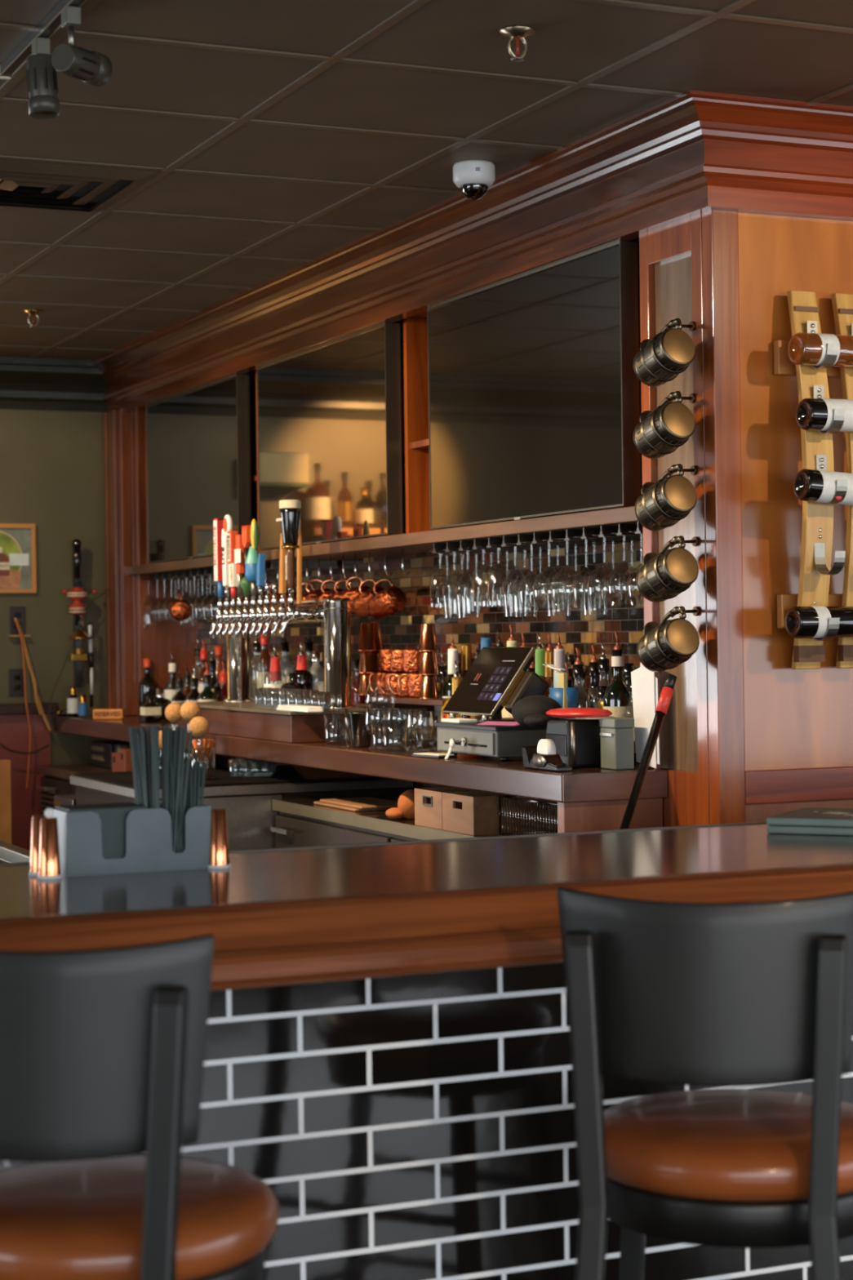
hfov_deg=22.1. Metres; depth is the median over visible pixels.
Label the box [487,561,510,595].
bowl
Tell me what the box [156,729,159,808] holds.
straw
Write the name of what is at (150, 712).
bottle
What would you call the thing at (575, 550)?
stemmed glass
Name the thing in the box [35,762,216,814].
cooler
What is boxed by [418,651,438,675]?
cup
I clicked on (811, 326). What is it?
hook
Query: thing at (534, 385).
television
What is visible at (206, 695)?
bottle
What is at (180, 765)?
straw
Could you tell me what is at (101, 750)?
tray
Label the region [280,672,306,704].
bottle
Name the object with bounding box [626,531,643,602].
stemmed glass
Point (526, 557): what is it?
stemmed glass
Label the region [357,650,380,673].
cup
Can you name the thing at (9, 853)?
bar sink
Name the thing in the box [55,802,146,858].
napkin stack
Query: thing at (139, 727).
straw
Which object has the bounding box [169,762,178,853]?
straw
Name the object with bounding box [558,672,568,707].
pack
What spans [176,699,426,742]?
plinth
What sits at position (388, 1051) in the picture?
bar counter
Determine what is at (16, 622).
power cord
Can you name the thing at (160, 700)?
bottle
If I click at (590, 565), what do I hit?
stemmed glass
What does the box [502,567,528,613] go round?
stemmed glass
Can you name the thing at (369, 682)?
bowl
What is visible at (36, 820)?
copper cup
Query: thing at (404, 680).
cup
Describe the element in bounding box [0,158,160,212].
ceiling vent
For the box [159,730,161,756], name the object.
bottle
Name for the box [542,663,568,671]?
notes
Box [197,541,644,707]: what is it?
backsplash
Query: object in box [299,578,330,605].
copper mug
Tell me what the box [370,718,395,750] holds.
drinking glass
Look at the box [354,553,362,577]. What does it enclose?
hook
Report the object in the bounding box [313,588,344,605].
cup
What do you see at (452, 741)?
key
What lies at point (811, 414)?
wine bottle
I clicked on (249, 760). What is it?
shot glass
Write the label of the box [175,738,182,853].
straw
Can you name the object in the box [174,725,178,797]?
straw
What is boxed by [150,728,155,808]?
straw
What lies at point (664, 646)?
tankard
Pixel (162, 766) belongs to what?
straw
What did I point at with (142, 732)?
straw
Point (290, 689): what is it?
shot glass
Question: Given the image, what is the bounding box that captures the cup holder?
[549,687,578,719]
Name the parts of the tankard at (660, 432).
handle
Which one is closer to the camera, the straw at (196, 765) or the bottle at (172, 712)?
the straw at (196, 765)
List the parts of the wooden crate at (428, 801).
handle plate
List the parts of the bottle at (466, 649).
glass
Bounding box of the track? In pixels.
[0,0,87,79]
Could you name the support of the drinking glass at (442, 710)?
on the countertop at (589, 798)
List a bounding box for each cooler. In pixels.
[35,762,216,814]
[270,794,557,848]
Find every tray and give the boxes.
[91,740,151,768]
[441,718,477,723]
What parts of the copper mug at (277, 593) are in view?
handle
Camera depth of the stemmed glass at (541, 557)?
6.60 m
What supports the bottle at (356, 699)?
on the countertop at (589, 798)
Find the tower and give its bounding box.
[209,553,356,709]
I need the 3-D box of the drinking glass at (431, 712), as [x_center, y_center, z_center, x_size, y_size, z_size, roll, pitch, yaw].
[-0.020,0.274,6.544,0.079,0.119,0.080,-1,0,-24]
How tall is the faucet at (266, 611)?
0.152 m
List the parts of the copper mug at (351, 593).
handle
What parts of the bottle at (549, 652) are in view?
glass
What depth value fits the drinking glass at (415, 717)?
6.84 m
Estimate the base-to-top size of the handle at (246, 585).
0.250 m
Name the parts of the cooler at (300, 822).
handle, door, door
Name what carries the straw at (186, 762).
in the caddy
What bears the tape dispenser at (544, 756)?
on the countertop at (589, 798)
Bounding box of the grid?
[0,0,852,358]
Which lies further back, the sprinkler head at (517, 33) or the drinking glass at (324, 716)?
the drinking glass at (324, 716)
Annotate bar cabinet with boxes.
[89,89,852,826]
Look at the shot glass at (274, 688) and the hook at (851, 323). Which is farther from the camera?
the shot glass at (274, 688)
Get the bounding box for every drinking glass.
[323,715,346,744]
[364,682,395,745]
[364,709,390,746]
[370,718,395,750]
[375,709,400,746]
[382,719,406,751]
[386,711,412,749]
[391,714,415,743]
[396,709,422,746]
[406,711,433,751]
[413,715,438,746]
[417,710,443,750]
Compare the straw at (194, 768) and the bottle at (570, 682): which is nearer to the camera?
the straw at (194, 768)
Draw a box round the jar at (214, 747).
[191,746,214,779]
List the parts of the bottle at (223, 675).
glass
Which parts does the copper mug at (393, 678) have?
handle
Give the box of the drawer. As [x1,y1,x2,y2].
[434,694,561,760]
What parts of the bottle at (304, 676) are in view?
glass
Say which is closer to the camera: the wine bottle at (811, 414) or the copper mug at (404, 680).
the wine bottle at (811, 414)
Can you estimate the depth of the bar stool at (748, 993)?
3.01 m
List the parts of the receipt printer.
panel, trim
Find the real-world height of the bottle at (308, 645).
0.273 m
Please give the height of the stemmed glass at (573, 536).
0.190 m
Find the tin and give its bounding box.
[346,711,373,746]
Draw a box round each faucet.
[209,597,223,638]
[216,597,230,638]
[222,596,236,638]
[228,596,243,638]
[235,595,250,638]
[242,595,257,638]
[249,595,264,638]
[256,594,271,638]
[262,594,300,638]
[271,593,287,637]
[279,592,317,637]
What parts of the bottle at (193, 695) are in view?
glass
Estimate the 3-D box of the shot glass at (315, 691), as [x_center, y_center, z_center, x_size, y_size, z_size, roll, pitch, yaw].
[-0.392,0.202,7.328,0.045,0.061,0.046,-1,0,-24]
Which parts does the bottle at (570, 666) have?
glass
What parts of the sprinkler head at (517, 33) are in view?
bulb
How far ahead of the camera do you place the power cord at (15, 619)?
9.94 m
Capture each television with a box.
[146,374,251,563]
[256,322,403,550]
[426,240,641,528]
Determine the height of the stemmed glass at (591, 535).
0.200 m
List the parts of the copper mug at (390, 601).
handle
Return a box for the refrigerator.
[69,764,413,850]
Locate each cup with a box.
[28,814,45,875]
[37,807,62,879]
[208,808,230,869]
[262,591,288,607]
[276,591,304,607]
[293,591,308,606]
[299,587,330,605]
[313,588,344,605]
[328,589,351,614]
[357,622,383,651]
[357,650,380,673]
[357,673,374,695]
[395,673,409,697]
[407,673,421,697]
[418,623,438,651]
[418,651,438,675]
[418,675,438,699]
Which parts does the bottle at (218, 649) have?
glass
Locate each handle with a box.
[213,518,223,597]
[221,514,232,596]
[226,530,237,596]
[234,534,244,595]
[239,524,251,595]
[244,519,258,595]
[275,499,301,592]
[278,533,286,593]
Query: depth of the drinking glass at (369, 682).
6.97 m
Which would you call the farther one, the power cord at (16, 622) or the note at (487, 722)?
the power cord at (16, 622)
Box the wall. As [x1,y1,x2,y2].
[0,408,115,764]
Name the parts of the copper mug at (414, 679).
handle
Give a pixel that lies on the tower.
(335, 614)
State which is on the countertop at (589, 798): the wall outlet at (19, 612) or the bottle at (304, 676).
the bottle at (304, 676)
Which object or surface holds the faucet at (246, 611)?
on the tower
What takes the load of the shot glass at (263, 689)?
on the countertop at (589, 798)
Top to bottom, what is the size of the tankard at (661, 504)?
0.161 m
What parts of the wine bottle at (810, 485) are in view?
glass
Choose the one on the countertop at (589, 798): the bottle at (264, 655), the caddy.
the bottle at (264, 655)
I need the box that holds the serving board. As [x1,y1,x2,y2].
[313,796,397,811]
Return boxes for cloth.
[385,789,414,819]
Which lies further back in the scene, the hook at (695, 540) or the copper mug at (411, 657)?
the copper mug at (411, 657)
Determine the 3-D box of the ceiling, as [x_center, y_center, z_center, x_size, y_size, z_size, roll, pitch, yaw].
[-0.303,-1.313,2.606,11.800,0.080,15.200,-1,0,-24]
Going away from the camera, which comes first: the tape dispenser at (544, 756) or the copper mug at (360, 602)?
the tape dispenser at (544, 756)
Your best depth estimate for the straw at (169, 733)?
3.79 m
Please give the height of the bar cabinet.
2.760 m
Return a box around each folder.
[766,807,852,826]
[766,825,852,835]
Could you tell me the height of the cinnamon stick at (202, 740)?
0.132 m
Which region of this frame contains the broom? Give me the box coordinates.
[619,674,676,829]
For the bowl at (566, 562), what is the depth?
6.15 m
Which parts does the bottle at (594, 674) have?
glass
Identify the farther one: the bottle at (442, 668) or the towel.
the bottle at (442, 668)
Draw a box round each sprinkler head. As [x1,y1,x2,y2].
[22,309,43,327]
[499,25,535,62]
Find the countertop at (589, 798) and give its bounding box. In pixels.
[53,715,672,832]
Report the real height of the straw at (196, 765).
0.172 m
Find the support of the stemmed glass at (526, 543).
hanging from the bar cabinet
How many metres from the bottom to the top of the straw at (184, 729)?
0.236 m
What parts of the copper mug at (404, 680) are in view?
handle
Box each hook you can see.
[306,558,313,581]
[318,557,325,581]
[329,555,337,580]
[342,555,350,579]
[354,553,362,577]
[368,551,376,577]
[384,550,392,576]
[401,548,409,575]
[664,393,696,403]
[665,321,695,331]
[666,465,697,475]
[668,536,698,547]
[668,606,699,617]
[806,320,838,368]
[813,385,844,434]
[813,528,845,574]
[813,601,839,640]
[816,454,848,504]
[851,323,852,335]
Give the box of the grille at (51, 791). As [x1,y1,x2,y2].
[37,788,55,814]
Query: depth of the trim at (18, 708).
9.95 m
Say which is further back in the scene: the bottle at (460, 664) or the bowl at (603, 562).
the bottle at (460, 664)
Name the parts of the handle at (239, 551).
stem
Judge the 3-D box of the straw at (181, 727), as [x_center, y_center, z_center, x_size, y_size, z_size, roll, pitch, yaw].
[-0.430,0.269,3.775,0.023,0.241,0.005,-1,0,-5]
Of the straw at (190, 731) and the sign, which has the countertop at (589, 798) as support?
the sign
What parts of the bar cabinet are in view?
pilaster frame, glass rail, glass rail, glass rail, glass rail, glass rail, glass rail, glass rail, glass rail, glass rail, glass rail, glass rail, glass rail, cornice, glass rail, glass rail, glass rail, glass rail, glass rail, glass rail, glass rail, glass rail, glass rail, glass rail, glass rail, glass rail, glass rail, glass rail, pilaster frame, pilaster panel, cornice, panel, skirt panel, rail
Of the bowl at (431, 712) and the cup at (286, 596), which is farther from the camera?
the cup at (286, 596)
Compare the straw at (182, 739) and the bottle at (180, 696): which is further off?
the bottle at (180, 696)
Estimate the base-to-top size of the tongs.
0.118 m
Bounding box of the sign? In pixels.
[93,708,124,719]
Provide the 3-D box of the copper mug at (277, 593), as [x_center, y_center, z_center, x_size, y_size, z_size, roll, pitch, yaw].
[-0.567,-0.155,8.406,0.092,0.134,0.128,-1,0,-40]
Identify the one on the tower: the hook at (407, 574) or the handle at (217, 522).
the handle at (217, 522)
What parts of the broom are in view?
handle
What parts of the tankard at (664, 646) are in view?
handle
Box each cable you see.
[0,742,48,754]
[48,587,110,723]
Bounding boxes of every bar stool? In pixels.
[0,933,279,1279]
[556,886,852,1279]
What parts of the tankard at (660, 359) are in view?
handle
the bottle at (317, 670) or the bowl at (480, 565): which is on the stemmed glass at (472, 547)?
the bowl at (480, 565)
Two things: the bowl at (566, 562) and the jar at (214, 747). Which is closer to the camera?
the bowl at (566, 562)
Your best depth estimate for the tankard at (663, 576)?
5.32 m
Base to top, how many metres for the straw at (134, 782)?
0.236 m
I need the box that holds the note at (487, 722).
[476,720,519,725]
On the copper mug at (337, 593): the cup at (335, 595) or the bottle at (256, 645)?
the cup at (335, 595)
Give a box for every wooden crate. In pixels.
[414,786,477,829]
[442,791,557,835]
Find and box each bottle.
[66,685,79,716]
[77,693,87,717]
[137,658,155,715]
[140,696,161,722]
[154,688,171,719]
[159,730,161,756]
[164,652,176,701]
[164,702,182,728]
[171,668,186,723]
[180,701,200,742]
[182,663,191,696]
[185,665,199,702]
[188,716,209,780]
[191,636,201,689]
[197,639,207,693]
[197,662,217,702]
[208,648,220,691]
[213,674,222,701]
[214,645,222,684]
[219,661,226,699]
[252,630,266,700]
[256,624,273,698]
[263,644,286,697]
[275,633,294,700]
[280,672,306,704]
[293,641,313,703]
[304,629,313,652]
[307,650,324,702]
[351,659,369,704]
[434,651,447,728]
[440,661,475,721]
[442,633,458,697]
[457,659,462,674]
[460,715,471,718]
[461,644,471,678]
[472,642,479,662]
[480,637,491,649]
[488,629,504,718]
[501,624,517,717]
[520,632,528,647]
[528,654,535,672]
[535,632,546,679]
[543,634,554,697]
[548,631,565,697]
[564,662,577,706]
[565,652,580,707]
[573,647,591,707]
[575,648,586,688]
[584,644,599,708]
[588,688,598,706]
[593,641,609,707]
[596,685,608,700]
[603,631,635,759]
[621,679,635,753]
[622,662,635,757]
[785,605,852,638]
[788,333,852,367]
[793,468,852,506]
[795,398,852,431]
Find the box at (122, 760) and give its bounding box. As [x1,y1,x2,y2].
[111,748,147,772]
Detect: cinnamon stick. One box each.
[191,739,197,756]
[195,739,199,760]
[199,739,203,760]
[200,739,208,764]
[200,739,212,777]
[200,739,213,768]
[200,739,214,777]
[202,738,209,777]
[204,738,209,777]
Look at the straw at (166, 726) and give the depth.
3.79 m
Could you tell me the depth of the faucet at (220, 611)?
8.09 m
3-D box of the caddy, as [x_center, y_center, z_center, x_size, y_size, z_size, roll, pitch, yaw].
[-0.512,0.343,3.782,0.255,0.108,0.115,-1,0,-24]
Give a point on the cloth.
(406, 803)
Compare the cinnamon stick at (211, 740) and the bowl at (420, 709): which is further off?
the cinnamon stick at (211, 740)
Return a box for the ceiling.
[0,0,852,359]
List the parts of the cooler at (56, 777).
handle, door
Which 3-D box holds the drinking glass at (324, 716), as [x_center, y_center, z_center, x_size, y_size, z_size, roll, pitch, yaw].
[-0.294,0.289,7.061,0.075,0.094,0.076,-1,0,-24]
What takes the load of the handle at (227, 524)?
on the tower
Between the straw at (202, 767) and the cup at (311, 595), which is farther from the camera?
the cup at (311, 595)
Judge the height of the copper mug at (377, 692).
0.080 m
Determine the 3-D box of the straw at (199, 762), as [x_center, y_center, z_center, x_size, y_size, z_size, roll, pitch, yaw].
[-0.398,0.300,3.808,0.005,0.178,0.020,-1,0,31]
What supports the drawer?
on the countertop at (589, 798)
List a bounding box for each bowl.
[364,682,395,718]
[375,709,400,734]
[386,711,412,737]
[396,709,422,735]
[406,711,433,739]
[441,569,467,612]
[455,570,480,617]
[472,564,495,605]
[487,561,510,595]
[495,578,520,609]
[518,573,546,607]
[550,562,585,609]
[562,574,590,606]
[572,568,601,604]
[586,561,623,608]
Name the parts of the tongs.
arm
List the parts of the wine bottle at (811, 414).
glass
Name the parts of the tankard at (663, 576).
handle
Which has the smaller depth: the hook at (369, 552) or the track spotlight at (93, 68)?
the track spotlight at (93, 68)
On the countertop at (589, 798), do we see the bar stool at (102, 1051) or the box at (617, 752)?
the box at (617, 752)
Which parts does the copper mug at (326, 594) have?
handle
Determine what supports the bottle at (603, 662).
on the countertop at (589, 798)
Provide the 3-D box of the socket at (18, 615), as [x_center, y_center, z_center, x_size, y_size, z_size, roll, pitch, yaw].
[-1.864,-0.113,9.975,0.030,0.025,0.003,-1,0,-24]
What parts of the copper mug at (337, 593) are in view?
handle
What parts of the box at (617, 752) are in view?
box lid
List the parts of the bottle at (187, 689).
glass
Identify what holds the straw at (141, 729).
in the caddy
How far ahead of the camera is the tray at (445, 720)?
6.25 m
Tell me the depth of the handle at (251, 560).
7.74 m
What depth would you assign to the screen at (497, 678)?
6.25 m
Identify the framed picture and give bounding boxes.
[0,523,36,593]
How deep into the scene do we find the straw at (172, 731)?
3.80 m
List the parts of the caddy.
panel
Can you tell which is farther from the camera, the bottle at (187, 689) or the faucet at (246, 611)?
the bottle at (187, 689)
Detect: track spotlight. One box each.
[26,36,60,119]
[50,5,112,86]
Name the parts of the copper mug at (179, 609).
handle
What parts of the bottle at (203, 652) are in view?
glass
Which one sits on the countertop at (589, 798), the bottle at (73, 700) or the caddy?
the bottle at (73, 700)
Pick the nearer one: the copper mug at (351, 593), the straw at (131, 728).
the straw at (131, 728)
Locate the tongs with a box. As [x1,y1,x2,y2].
[344,708,352,746]
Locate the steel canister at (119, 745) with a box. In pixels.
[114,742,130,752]
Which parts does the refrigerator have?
panel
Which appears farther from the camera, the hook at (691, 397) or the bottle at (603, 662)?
the bottle at (603, 662)
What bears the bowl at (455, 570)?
on the stemmed glass at (442, 549)
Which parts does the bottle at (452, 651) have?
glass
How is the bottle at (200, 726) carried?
on the refrigerator
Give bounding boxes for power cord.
[13,617,42,715]
[13,619,52,731]
[15,621,31,790]
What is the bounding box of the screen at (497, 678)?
[442,647,549,723]
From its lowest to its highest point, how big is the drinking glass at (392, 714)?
0.094 m
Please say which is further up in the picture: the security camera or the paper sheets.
the security camera
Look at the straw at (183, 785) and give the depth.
3.79 m
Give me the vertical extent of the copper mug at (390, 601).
0.139 m
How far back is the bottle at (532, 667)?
6.80 m
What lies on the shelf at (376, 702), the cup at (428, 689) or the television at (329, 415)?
the cup at (428, 689)
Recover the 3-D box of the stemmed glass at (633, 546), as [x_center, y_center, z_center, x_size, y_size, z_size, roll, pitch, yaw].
[0.572,-0.193,6.084,0.081,0.190,0.082,-1,0,-24]
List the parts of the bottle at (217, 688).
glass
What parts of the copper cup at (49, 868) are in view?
bottle cap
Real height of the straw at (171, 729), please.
0.236 m
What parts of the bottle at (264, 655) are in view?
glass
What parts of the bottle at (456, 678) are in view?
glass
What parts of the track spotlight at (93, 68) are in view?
stem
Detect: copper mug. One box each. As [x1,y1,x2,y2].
[168,589,191,621]
[262,582,288,607]
[276,582,304,607]
[293,582,315,606]
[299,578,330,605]
[313,578,344,605]
[328,579,352,614]
[338,576,370,613]
[352,578,385,618]
[367,578,406,619]
[368,672,386,696]
[377,648,391,672]
[377,672,404,697]
[387,672,409,697]
[390,648,404,672]
[398,673,421,697]
[402,648,421,673]
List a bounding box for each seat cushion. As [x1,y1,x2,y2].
[0,1153,279,1279]
[604,1088,852,1200]
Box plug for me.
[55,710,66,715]
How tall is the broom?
1.386 m
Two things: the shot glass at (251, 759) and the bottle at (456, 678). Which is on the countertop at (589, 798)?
the bottle at (456, 678)
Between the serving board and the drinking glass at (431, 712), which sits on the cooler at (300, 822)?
the serving board
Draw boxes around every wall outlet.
[8,606,25,634]
[8,668,24,696]
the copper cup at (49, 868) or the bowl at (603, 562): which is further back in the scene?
the bowl at (603, 562)
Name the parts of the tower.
tap handle, tap handle, tap handle, drip rail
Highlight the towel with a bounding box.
[276,704,323,712]
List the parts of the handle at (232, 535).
frame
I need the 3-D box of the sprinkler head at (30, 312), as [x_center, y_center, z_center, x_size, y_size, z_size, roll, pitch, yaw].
[-1.518,-1.239,8.449,0.076,0.065,0.076,-1,0,-24]
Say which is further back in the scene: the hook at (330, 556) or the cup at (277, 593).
the cup at (277, 593)
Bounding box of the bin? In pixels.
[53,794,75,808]
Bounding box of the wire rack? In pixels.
[498,795,557,835]
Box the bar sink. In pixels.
[0,840,31,863]
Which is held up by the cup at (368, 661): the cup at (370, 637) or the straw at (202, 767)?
the cup at (370, 637)
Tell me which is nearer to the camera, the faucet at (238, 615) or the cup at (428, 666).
the cup at (428, 666)
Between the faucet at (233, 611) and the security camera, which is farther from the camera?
the faucet at (233, 611)
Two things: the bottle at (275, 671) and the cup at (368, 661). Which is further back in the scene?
the bottle at (275, 671)
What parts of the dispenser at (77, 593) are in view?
handle, plate, rod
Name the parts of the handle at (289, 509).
stem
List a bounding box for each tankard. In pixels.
[633,318,695,386]
[633,391,695,458]
[634,463,697,531]
[635,535,698,602]
[636,605,699,672]
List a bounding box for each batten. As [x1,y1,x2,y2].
[773,339,840,377]
[777,594,842,628]
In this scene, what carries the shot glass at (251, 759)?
on the refrigerator
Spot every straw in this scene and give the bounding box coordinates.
[129,727,140,804]
[129,731,137,804]
[133,730,137,777]
[133,732,143,805]
[134,727,141,804]
[136,733,144,804]
[138,727,143,799]
[140,728,144,805]
[141,731,147,808]
[143,730,149,808]
[146,725,151,808]
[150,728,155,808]
[152,726,157,808]
[155,727,159,808]
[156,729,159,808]
[161,732,164,808]
[163,725,166,809]
[163,726,167,808]
[165,728,169,810]
[168,728,172,818]
[168,733,169,812]
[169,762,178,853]
[171,731,176,848]
[172,725,182,853]
[172,730,174,764]
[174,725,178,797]
[175,726,180,792]
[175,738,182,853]
[175,765,184,851]
[177,728,186,840]
[177,730,192,853]
[177,768,182,852]
[180,764,184,846]
[182,785,185,842]
[184,764,186,813]
[186,761,188,810]
[187,766,190,808]
[189,767,192,808]
[192,767,195,806]
[195,761,198,806]
[195,764,197,791]
[196,760,200,806]
[200,766,204,806]
[202,762,205,795]
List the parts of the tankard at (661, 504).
handle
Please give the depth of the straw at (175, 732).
3.78 m
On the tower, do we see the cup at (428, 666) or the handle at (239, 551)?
the handle at (239, 551)
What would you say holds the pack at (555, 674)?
in the cup holder
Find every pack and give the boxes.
[553,672,558,688]
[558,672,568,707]
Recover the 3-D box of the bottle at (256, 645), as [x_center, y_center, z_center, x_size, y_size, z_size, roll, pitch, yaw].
[-0.660,0.097,8.516,0.068,0.273,0.068,-1,0,-24]
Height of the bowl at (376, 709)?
0.084 m
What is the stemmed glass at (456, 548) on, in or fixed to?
hanging from the bar cabinet
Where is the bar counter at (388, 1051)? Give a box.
[0,821,852,1279]
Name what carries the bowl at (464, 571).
on the stemmed glass at (456, 548)
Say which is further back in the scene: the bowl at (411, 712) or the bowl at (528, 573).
the bowl at (411, 712)
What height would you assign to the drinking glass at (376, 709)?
0.119 m
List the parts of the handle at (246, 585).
stem, crown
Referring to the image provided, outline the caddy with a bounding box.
[51,803,211,876]
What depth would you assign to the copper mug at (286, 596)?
8.25 m
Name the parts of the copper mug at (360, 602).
handle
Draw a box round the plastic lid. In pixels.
[546,707,613,719]
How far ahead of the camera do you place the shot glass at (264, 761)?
7.80 m
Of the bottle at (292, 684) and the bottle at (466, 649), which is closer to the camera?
the bottle at (466, 649)
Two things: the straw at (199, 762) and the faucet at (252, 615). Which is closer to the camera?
the straw at (199, 762)
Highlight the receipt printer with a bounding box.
[546,719,600,767]
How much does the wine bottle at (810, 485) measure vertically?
0.090 m
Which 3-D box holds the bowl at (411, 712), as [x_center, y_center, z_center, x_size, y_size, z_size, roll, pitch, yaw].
[-0.083,0.257,6.686,0.079,0.084,0.080,-1,0,-24]
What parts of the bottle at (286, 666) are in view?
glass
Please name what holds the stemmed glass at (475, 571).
hanging from the bar cabinet
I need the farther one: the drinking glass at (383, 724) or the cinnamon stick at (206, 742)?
the cinnamon stick at (206, 742)
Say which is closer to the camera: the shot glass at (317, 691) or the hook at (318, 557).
the shot glass at (317, 691)
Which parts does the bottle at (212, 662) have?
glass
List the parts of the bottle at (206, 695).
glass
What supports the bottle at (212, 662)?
on the countertop at (589, 798)
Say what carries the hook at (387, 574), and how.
attached to the bar cabinet
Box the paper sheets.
[631,662,660,768]
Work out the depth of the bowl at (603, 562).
5.95 m
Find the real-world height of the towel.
0.018 m
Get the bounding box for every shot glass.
[228,759,241,773]
[239,759,252,777]
[243,757,255,773]
[248,760,262,777]
[253,688,266,706]
[259,760,272,776]
[262,688,275,705]
[263,760,275,772]
[266,687,279,705]
[269,688,282,706]
[274,688,287,705]
[277,689,290,704]
[282,688,295,702]
[286,689,299,705]
[289,688,302,703]
[293,690,307,704]
[302,690,315,706]
[309,691,323,709]
[316,691,330,707]
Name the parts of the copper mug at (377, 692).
handle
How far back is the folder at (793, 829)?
4.26 m
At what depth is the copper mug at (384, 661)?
7.33 m
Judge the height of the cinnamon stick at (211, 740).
0.132 m
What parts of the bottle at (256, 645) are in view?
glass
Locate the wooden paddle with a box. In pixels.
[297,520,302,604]
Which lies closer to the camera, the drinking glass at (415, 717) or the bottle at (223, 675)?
the drinking glass at (415, 717)
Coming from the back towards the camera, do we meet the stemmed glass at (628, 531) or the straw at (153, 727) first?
the stemmed glass at (628, 531)
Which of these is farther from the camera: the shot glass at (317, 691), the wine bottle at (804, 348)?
the shot glass at (317, 691)
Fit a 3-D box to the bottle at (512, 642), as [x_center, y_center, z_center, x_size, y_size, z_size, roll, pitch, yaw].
[0.266,0.141,6.758,0.074,0.378,0.074,-1,0,-24]
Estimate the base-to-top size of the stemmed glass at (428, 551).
0.180 m
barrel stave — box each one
[786,290,834,669]
[831,293,852,668]
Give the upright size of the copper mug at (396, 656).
0.080 m
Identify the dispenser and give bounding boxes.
[62,538,97,687]
[521,738,572,771]
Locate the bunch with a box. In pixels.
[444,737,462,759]
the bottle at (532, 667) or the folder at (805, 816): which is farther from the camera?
the bottle at (532, 667)
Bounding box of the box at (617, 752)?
[599,717,634,769]
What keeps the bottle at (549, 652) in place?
on the countertop at (589, 798)
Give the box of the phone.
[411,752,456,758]
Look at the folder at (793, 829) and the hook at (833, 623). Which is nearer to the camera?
the folder at (793, 829)
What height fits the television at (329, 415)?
0.698 m
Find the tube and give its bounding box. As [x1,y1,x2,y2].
[88,622,93,706]
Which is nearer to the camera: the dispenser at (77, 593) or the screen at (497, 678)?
the screen at (497, 678)
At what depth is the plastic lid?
5.66 m
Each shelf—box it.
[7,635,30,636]
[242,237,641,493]
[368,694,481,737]
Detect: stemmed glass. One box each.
[428,551,451,604]
[435,553,460,611]
[441,549,467,612]
[455,547,480,617]
[464,570,489,608]
[471,546,495,605]
[480,567,502,604]
[486,545,510,595]
[495,563,520,609]
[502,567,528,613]
[511,557,537,615]
[518,542,546,607]
[527,557,554,608]
[532,540,567,610]
[544,551,571,616]
[550,537,585,609]
[562,550,590,606]
[572,536,601,604]
[580,564,608,614]
[586,534,623,608]
[599,541,627,604]
[605,533,642,608]
[617,546,633,604]
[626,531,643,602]
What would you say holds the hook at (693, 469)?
attached to the bar cabinet
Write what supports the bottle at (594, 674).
on the countertop at (589, 798)
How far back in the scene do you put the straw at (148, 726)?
3.79 m
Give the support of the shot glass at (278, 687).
on the countertop at (589, 798)
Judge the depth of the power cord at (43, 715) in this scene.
9.97 m
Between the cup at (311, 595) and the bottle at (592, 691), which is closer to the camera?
the bottle at (592, 691)
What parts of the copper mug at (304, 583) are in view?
handle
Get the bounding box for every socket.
[13,612,21,617]
[13,675,20,680]
[13,684,20,690]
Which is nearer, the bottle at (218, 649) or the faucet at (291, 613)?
the faucet at (291, 613)
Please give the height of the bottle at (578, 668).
0.308 m
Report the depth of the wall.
10.06 m
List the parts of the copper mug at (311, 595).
handle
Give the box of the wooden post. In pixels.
[0,760,11,844]
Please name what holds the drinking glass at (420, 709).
on the countertop at (589, 798)
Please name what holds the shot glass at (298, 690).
on the countertop at (589, 798)
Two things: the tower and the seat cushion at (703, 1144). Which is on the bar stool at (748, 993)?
the seat cushion at (703, 1144)
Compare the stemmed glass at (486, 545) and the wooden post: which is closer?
the stemmed glass at (486, 545)
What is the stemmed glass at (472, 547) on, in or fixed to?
hanging from the bar cabinet
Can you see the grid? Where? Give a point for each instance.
(726, 13)
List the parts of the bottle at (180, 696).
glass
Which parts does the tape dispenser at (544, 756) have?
plate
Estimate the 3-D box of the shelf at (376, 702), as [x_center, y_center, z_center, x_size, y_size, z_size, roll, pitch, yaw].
[0.056,0.259,7.112,0.280,0.146,0.602,-1,0,-24]
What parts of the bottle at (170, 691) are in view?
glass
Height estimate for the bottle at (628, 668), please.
0.263 m
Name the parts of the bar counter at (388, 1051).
arm rail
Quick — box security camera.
[453,160,495,200]
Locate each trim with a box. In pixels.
[0,356,106,412]
[0,702,57,715]
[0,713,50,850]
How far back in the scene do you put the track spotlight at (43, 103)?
4.52 m
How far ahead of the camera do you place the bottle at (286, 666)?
8.40 m
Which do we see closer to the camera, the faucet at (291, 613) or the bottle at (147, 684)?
the faucet at (291, 613)
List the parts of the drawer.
drawer, lid, black cap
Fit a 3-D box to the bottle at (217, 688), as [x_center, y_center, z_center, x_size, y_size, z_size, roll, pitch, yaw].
[-0.837,0.238,8.772,0.066,0.203,0.066,-1,0,-24]
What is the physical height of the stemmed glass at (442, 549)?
0.215 m
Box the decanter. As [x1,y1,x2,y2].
[598,700,603,709]
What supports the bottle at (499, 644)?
on the countertop at (589, 798)
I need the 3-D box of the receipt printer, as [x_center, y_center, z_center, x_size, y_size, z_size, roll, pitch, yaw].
[0.401,0.268,5.747,0.129,0.125,0.158,-1,0,-24]

